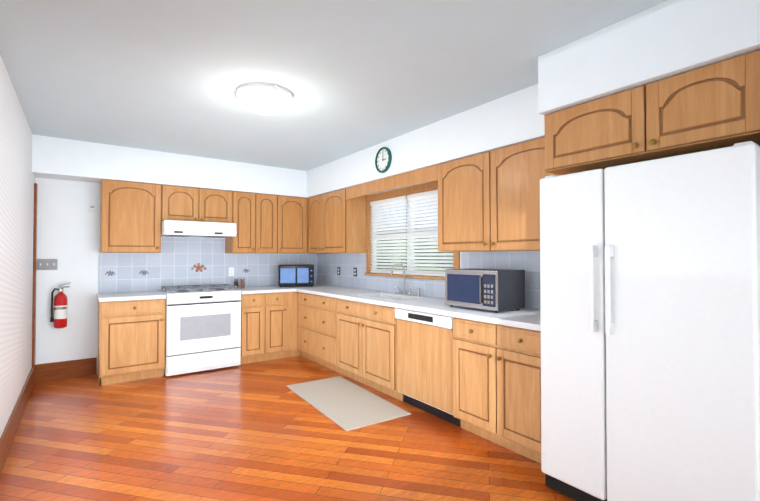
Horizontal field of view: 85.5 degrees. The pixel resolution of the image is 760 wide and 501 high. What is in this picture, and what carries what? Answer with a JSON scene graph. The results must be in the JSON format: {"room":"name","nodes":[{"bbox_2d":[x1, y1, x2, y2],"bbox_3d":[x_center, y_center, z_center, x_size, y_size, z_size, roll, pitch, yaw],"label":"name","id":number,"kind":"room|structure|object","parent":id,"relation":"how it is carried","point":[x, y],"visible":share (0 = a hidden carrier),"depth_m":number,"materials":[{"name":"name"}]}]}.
{"room":"kitchen","nodes":[
{"label":"kitchen","id":0,"kind":"room"},
{"bbox_2d":[0,55,34,437],"bbox_3d":[-1.770,0.083,1.663,0.100,2.550,6.600,1,-1,-36],"label":"wall","id":1,"kind":"structure","parent":0,"point":[17,179],"depth_m":3.06,"materials":[{"name":"white paint"}]},
{"bbox_2d":[0,367,33,474],"bbox_3d":[-1.684,1.263,1.627,0.018,0.190,6.470,1,-1,-36],"label":"baseboard","id":2,"kind":"structure","parent":1,"relation":"attached to","point":[9,432],"depth_m":3.04,"materials":[{"name":"brown wood"}]},
{"bbox_2d":[32,183,37,383],"bbox_3d":[-3.617,0.348,4.306,0.022,2.100,0.105,1,-1,-36],"label":"door frame","id":3,"kind":"structure","parent":1,"relation":"attached to","point":[34,277],"depth_m":4.27,"materials":[{"name":"brown wood"}]},
{"bbox_2d":[35,178,298,373],"bbox_3d":[-2.345,0.139,5.385,3.545,2.550,0.100,1,-1,-36],"label":"wall","id":4,"kind":"structure","parent":0,"point":[68,230],"depth_m":4.54,"materials":[{"name":"paint"}]},
{"bbox_2d":[37,259,56,269],"bbox_3d":[-3.574,0.149,4.419,0.170,0.118,0.016,1,-1,-36],"label":"switch plate","id":5,"kind":"object","parent":4,"relation":"attached to","point":[46,264],"visible":1,"depth_m":4.42,"materials":[{"name":"silver plastic"}]},
{"bbox_2d":[50,282,70,328],"bbox_3d":[-3.441,0.594,4.430,0.173,0.495,0.144,1,-1,-36],"label":"fire extinguisher","id":6,"kind":"object","parent":4,"relation":"attached to","point":[59,319],"visible":1,"depth_m":4.38,"materials":[{"name":"red metal"}]},
{"bbox_2d":[35,357,96,382],"bbox_3d":[-3.439,1.306,4.500,0.555,0.190,0.018,1,-1,-36],"label":"baseboard","id":7,"kind":"structure","parent":4,"relation":"attached to","point":[63,370],"depth_m":4.49,"materials":[{"name":"brown wood"}]},
{"bbox_2d":[89,205,95,211],"bbox_3d":[-3.257,-0.477,4.654,0.060,0.080,0.024,1,-1,-36],"label":"thermostat","id":8,"kind":"object","parent":4,"relation":"attached to","point":[92,208],"visible":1,"depth_m":4.65,"materials":[{"name":"white plastic"}]},
{"bbox_2d":[100,179,167,252],"bbox_3d":[-2.844,-0.372,4.762,0.646,0.794,0.329,1,-1,-36],"label":"upper cabinet","id":9,"kind":"object","parent":4,"relation":"attached to","point":[132,214],"depth_m":4.61,"materials":[{"name":"brown wood"}]},
{"bbox_2d":[168,185,235,222],"bbox_3d":[-2.308,-0.552,5.154,0.808,0.423,0.329,1,-1,-36],"label":"upper cabinet","id":10,"kind":"object","parent":4,"relation":"attached to","point":[184,203],"depth_m":5.04,"materials":[{"name":"brown wood"}]},
{"bbox_2d":[161,220,236,237],"bbox_3d":[-2.252,-0.254,5.071,0.802,0.169,0.521,1,-1,-36],"label":"range hood","id":11,"kind":"object","parent":10,"relation":"attached to","point":[171,228],"visible":0.92,"depth_m":4.86,"materials":[{"name":"white metal"}]},
{"bbox_2d":[98,237,317,292],"bbox_3d":[-2.091,0.228,5.497,2.760,0.775,0.010,1,-1,-36],"label":"tile backsplash","id":12,"kind":"structure","parent":4,"relation":"attached to","point":[178,261],"depth_m":5.25,"materials":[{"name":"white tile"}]},
{"bbox_2d":[228,267,233,275],"bbox_3d":[-2.005,0.286,5.549,0.075,0.115,0.008,1,-1,-36],"label":"outlet","id":13,"kind":"object","parent":12,"relation":"attached to","point":[231,271],"visible":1,"depth_m":5.55,"materials":[{"name":"white plastic"}]},
{"bbox_2d":[225,192,283,252],"bbox_3d":[-1.739,-0.360,5.564,0.729,0.794,0.329,1,-1,-36],"label":"upper cabinet","id":14,"kind":"object","parent":4,"relation":"attached to","point":[259,217],"depth_m":5.45,"materials":[{"name":"brown wood"}]},
{"bbox_2d":[284,196,303,252],"bbox_3d":[-1.344,-0.356,5.851,0.502,0.794,0.329,1,-1,-36],"label":"upper cabinet","id":15,"kind":"object","parent":4,"relation":"attached to","point":[293,206],"depth_m":5.75,"materials":[{"name":"brown wood"}]},
{"bbox_2d":[0,355,575,500],"bbox_3d":[-0.376,1.403,2.655,3.545,0.060,6.800,1,-1,-36],"label":"floor","id":16,"kind":"structure","parent":0,"point":[258,431],"depth_m":2.84,"materials":[{"name":"brown wood"}]},
{"bbox_2d":[98,299,165,385],"bbox_3d":[-2.783,0.966,4.601,0.598,0.872,0.629,1,-1,-36],"label":"base cabinet","id":17,"kind":"object","parent":16,"relation":"on","point":[131,333],"depth_m":4.35,"materials":[{"name":"brown wood"}]},
{"bbox_2d":[97,291,165,301],"bbox_3d":[-2.782,0.508,4.595,0.607,0.040,0.653,1,-1,-36],"label":"countertop","id":18,"kind":"structure","parent":17,"relation":"on","point":[145,295],"depth_m":4.44,"materials":[{"name":"stone"}]},
{"bbox_2d":[158,284,240,376],"bbox_3d":[-2.175,0.921,4.970,0.811,0.972,0.721,1,-1,-36],"label":"stove","id":19,"kind":"object","parent":16,"relation":"on","point":[202,327],"visible":1,"depth_m":4.71,"materials":[{"name":"white metal"}]},
{"bbox_2d":[240,293,269,363],"bbox_3d":[-1.731,0.977,5.365,0.366,0.872,0.629,1,-1,-36],"label":"base cabinet","id":20,"kind":"object","parent":16,"relation":"on","point":[255,308],"depth_m":5.12,"materials":[{"name":"brown wood"}]},
{"bbox_2d":[232,286,292,293],"bbox_3d":[-1.586,0.521,5.460,0.702,0.040,0.657,1,-1,-36],"label":"countertop","id":21,"kind":"structure","parent":20,"relation":"on","point":[260,289],"depth_m":5.27,"materials":[{"name":"stone"}]},
{"bbox_2d":[234,279,237,287],"bbox_3d":[-1.913,0.436,5.471,0.056,0.127,0.056,1,-1,-36],"label":"spice jar","id":22,"kind":"object","parent":21,"relation":"on","point":[236,282],"visible":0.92,"depth_m":5.45,"materials":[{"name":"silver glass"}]},
{"bbox_2d":[241,278,244,287],"bbox_3d":[-1.837,0.437,5.502,0.056,0.127,0.056,1,-1,-36],"label":"spice jar","id":23,"kind":"object","parent":21,"relation":"on","point":[242,283],"visible":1,"depth_m":5.48,"materials":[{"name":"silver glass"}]},
{"bbox_2d":[270,292,289,359],"bbox_3d":[-1.541,0.979,5.503,0.357,0.872,0.629,1,-1,-36],"label":"base cabinet","id":24,"kind":"object","parent":16,"relation":"on","point":[280,301],"depth_m":5.31,"materials":[{"name":"brown wood"}]},
{"bbox_2d":[294,292,385,371],"bbox_3d":[-0.531,0.975,5.183,0.629,0.872,1.117,1,-1,-36],"label":"base cabinet","id":25,"kind":"object","parent":16,"relation":"on","point":[316,340],"depth_m":4.89,"materials":[{"name":"brown wood"}]},
{"bbox_2d":[287,376,410,430],"bbox_3d":[-0.350,1.386,3.849,0.620,0.008,1.300,1,-1,-33],"label":"mat","id":26,"kind":"object","parent":16,"relation":"on","point":[344,404],"visible":0.94,"depth_m":3.71,"materials":[{"name":"fabric"}]},
{"bbox_2d":[338,308,402,400],"bbox_3d":[0.071,1.048,4.353,0.629,0.700,1.068,1,-1,-36],"label":"base cabinet","id":27,"kind":"object","parent":16,"relation":"on","point":[367,341],"depth_m":4.06,"materials":[{"name":"brown wood"}]},
{"bbox_2d":[395,308,460,426],"bbox_3d":[0.589,0.954,3.629,0.628,0.868,0.704,1,-1,-36],"label":"dishwasher","id":28,"kind":"object","parent":16,"relation":"on","point":[424,361],"visible":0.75,"depth_m":3.42,"materials":[{"name":"brown wood"}]},
{"bbox_2d":[453,317,540,463],"bbox_3d":[1.051,0.942,3.005,0.629,0.872,0.838,1,-1,-36],"label":"base cabinet","id":29,"kind":"object","parent":16,"relation":"on","point":[496,383],"depth_m":2.81,"materials":[{"name":"brown wood"}]},
{"bbox_2d":[285,284,540,330],"bbox_3d":[0.028,0.580,4.394,0.658,0.198,4.278,1,-1,-36],"label":"countertop","id":30,"kind":"structure","parent":29,"relation":"on","point":[526,318],"depth_m":3.54,"materials":[{"name":"stone"}]},
{"bbox_2d":[278,264,313,286],"bbox_3d":[-1.175,0.352,5.792,0.480,0.305,0.326,0,-1,-10],"label":"toaster oven","id":31,"kind":"object","parent":30,"relation":"on","point":[296,274],"visible":1,"depth_m":5.67,"materials":[{"name":"black metal"}]},
{"bbox_2d":[391,262,420,296],"bbox_3d":[0.236,0.307,4.424,0.206,0.356,0.411,1,-1,-36],"label":"faucet","id":32,"kind":"object","parent":30,"relation":"on","point":[404,285],"visible":1,"depth_m":4.49,"materials":[{"name":"silver metal"}]},
{"bbox_2d":[445,268,524,312],"bbox_3d":[0.832,0.310,3.327,0.360,0.315,0.540,1,-1,-36],"label":"microwave","id":33,"kind":"object","parent":30,"relation":"on","point":[496,290],"visible":1,"depth_m":3.16,"materials":[{"name":"silver plastic"}]},
{"bbox_2d":[540,141,759,500],"bbox_3d":[1.488,0.467,2.197,0.825,1.799,0.947,1,-1,-36],"label":"refrigerator","id":34,"kind":"object","parent":16,"relation":"on","point":[650,320],"visible":1,"depth_m":1.89,"materials":[{"name":"white metal"}]},
{"bbox_2d":[0,0,666,170],"bbox_3d":[-0.376,-1.206,2.694,3.545,0.060,6.800,1,-1,-36],"label":"ceiling","id":35,"kind":"structure","parent":0,"point":[351,76],"depth_m":2.60,"materials":[{"name":"paint"}]},
{"bbox_2d":[235,83,293,114],"bbox_3d":[-0.857,-1.101,3.079,0.416,0.139,0.425,1,-1,-36],"label":"ceiling light","id":36,"kind":"object","parent":35,"relation":"attached to","point":[264,99],"visible":1,"depth_m":2.96,"materials":[{"name":"white glass"}]},
{"bbox_2d":[32,0,759,197],"bbox_3d":[-0.752,-0.981,3.209,3.345,0.375,5.320,1,-1,-36],"label":"soffit","id":37,"kind":"structure","parent":0,"point":[665,39],"depth_m":3.11,"materials":[{"name":"paint"}]},
{"bbox_2d":[375,147,391,172],"bbox_3d":[0.031,-0.957,4.346,0.030,0.270,0.270,1,-1,-36],"label":"wall clock","id":38,"kind":"object","parent":37,"relation":"attached to","point":[383,159],"visible":0.98,"depth_m":4.34,"materials":[{"name":"green plastic"}]},
{"bbox_2d":[322,181,538,309],"bbox_3d":[1.018,0.113,3.687,0.100,2.550,6.600,1,-1,-36],"label":"wall","id":39,"kind":"structure","parent":0,"point":[418,275],"depth_m":4.58,"materials":[{"name":"paint"}]},
{"bbox_2d":[304,194,323,252],"bbox_3d":[-0.789,-0.358,5.754,0.398,0.794,0.522,1,-1,-36],"label":"upper cabinet","id":40,"kind":"object","parent":39,"relation":"attached to","point":[313,206],"depth_m":5.70,"materials":[{"name":"brown wood"}]},
{"bbox_2d":[324,189,366,252],"bbox_3d":[-0.488,-0.363,5.399,0.329,0.794,0.658,1,-1,-36],"label":"upper cabinet","id":41,"kind":"object","parent":39,"relation":"attached to","point":[344,220],"depth_m":5.16,"materials":[{"name":"brown wood"}]},
{"bbox_2d":[364,181,459,279],"bbox_3d":[0.326,-0.201,4.602,0.150,1.005,1.577,1,-1,-36],"label":"window","id":42,"kind":"structure","parent":39,"relation":"in","point":[424,187],"depth_m":4.68,"materials":[{"name":"brown wood"}]},
{"bbox_2d":[370,189,453,275],"bbox_3d":[0.308,-0.176,4.622,0.046,0.888,1.440,1,-1,-36],"label":"window blinds","id":43,"kind":"object","parent":42,"relation":"attached to","point":[396,201],"visible":0.81,"depth_m":4.60,"materials":[{"name":"white plastic"}]},
{"bbox_2d":[318,251,539,309],"bbox_3d":[0.291,0.255,4.590,0.009,0.462,4.278,1,-1,-36],"label":"tile backsplash","id":44,"kind":"structure","parent":39,"relation":"attached to","point":[529,261],"depth_m":4.35,"materials":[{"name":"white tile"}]},
{"bbox_2d":[438,154,479,251],"bbox_3d":[0.845,-0.390,3.564,0.329,0.794,0.657,1,-1,-36],"label":"upper cabinet","id":45,"kind":"object","parent":39,"relation":"attached to","point":[458,180],"depth_m":3.52,"materials":[{"name":"brown wood"}]},
{"bbox_2d":[346,164,437,199],"bbox_3d":[0.061,-0.703,4.401,0.020,0.143,1.606,1,-1,-36],"label":"window valance","id":46,"kind":"object","parent":45,"relation":"attached to","point":[423,175],"visible":0.94,"depth_m":4.25,"materials":[{"name":"brown wood"}]},
{"bbox_2d":[480,137,559,251],"bbox_3d":[1.180,-0.397,3.103,0.329,0.794,0.733,1,-1,-36],"label":"upper cabinet","id":47,"kind":"object","parent":39,"relation":"attached to","point":[489,201],"depth_m":3.09,"materials":[{"name":"brown wood"}]},
{"bbox_2d":[544,50,759,174],"bbox_3d":[1.549,-0.661,2.291,0.690,0.348,1.017,1,-1,-36],"label":"upper cabinet","id":48,"kind":"object","parent":39,"relation":"attached to","point":[712,106],"visible":0.98,"depth_m":2.01,"materials":[{"name":"brown wood"}]},
{"label":"outside","id":49,"kind":"structure","parent":0,"visible":0},
{"bbox_2d":[377,197,453,271],"bbox_3d":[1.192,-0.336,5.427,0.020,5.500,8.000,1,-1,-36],"label":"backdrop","id":50,"kind":"structure","parent":49,"point":[415,245],"depth_m":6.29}
]}

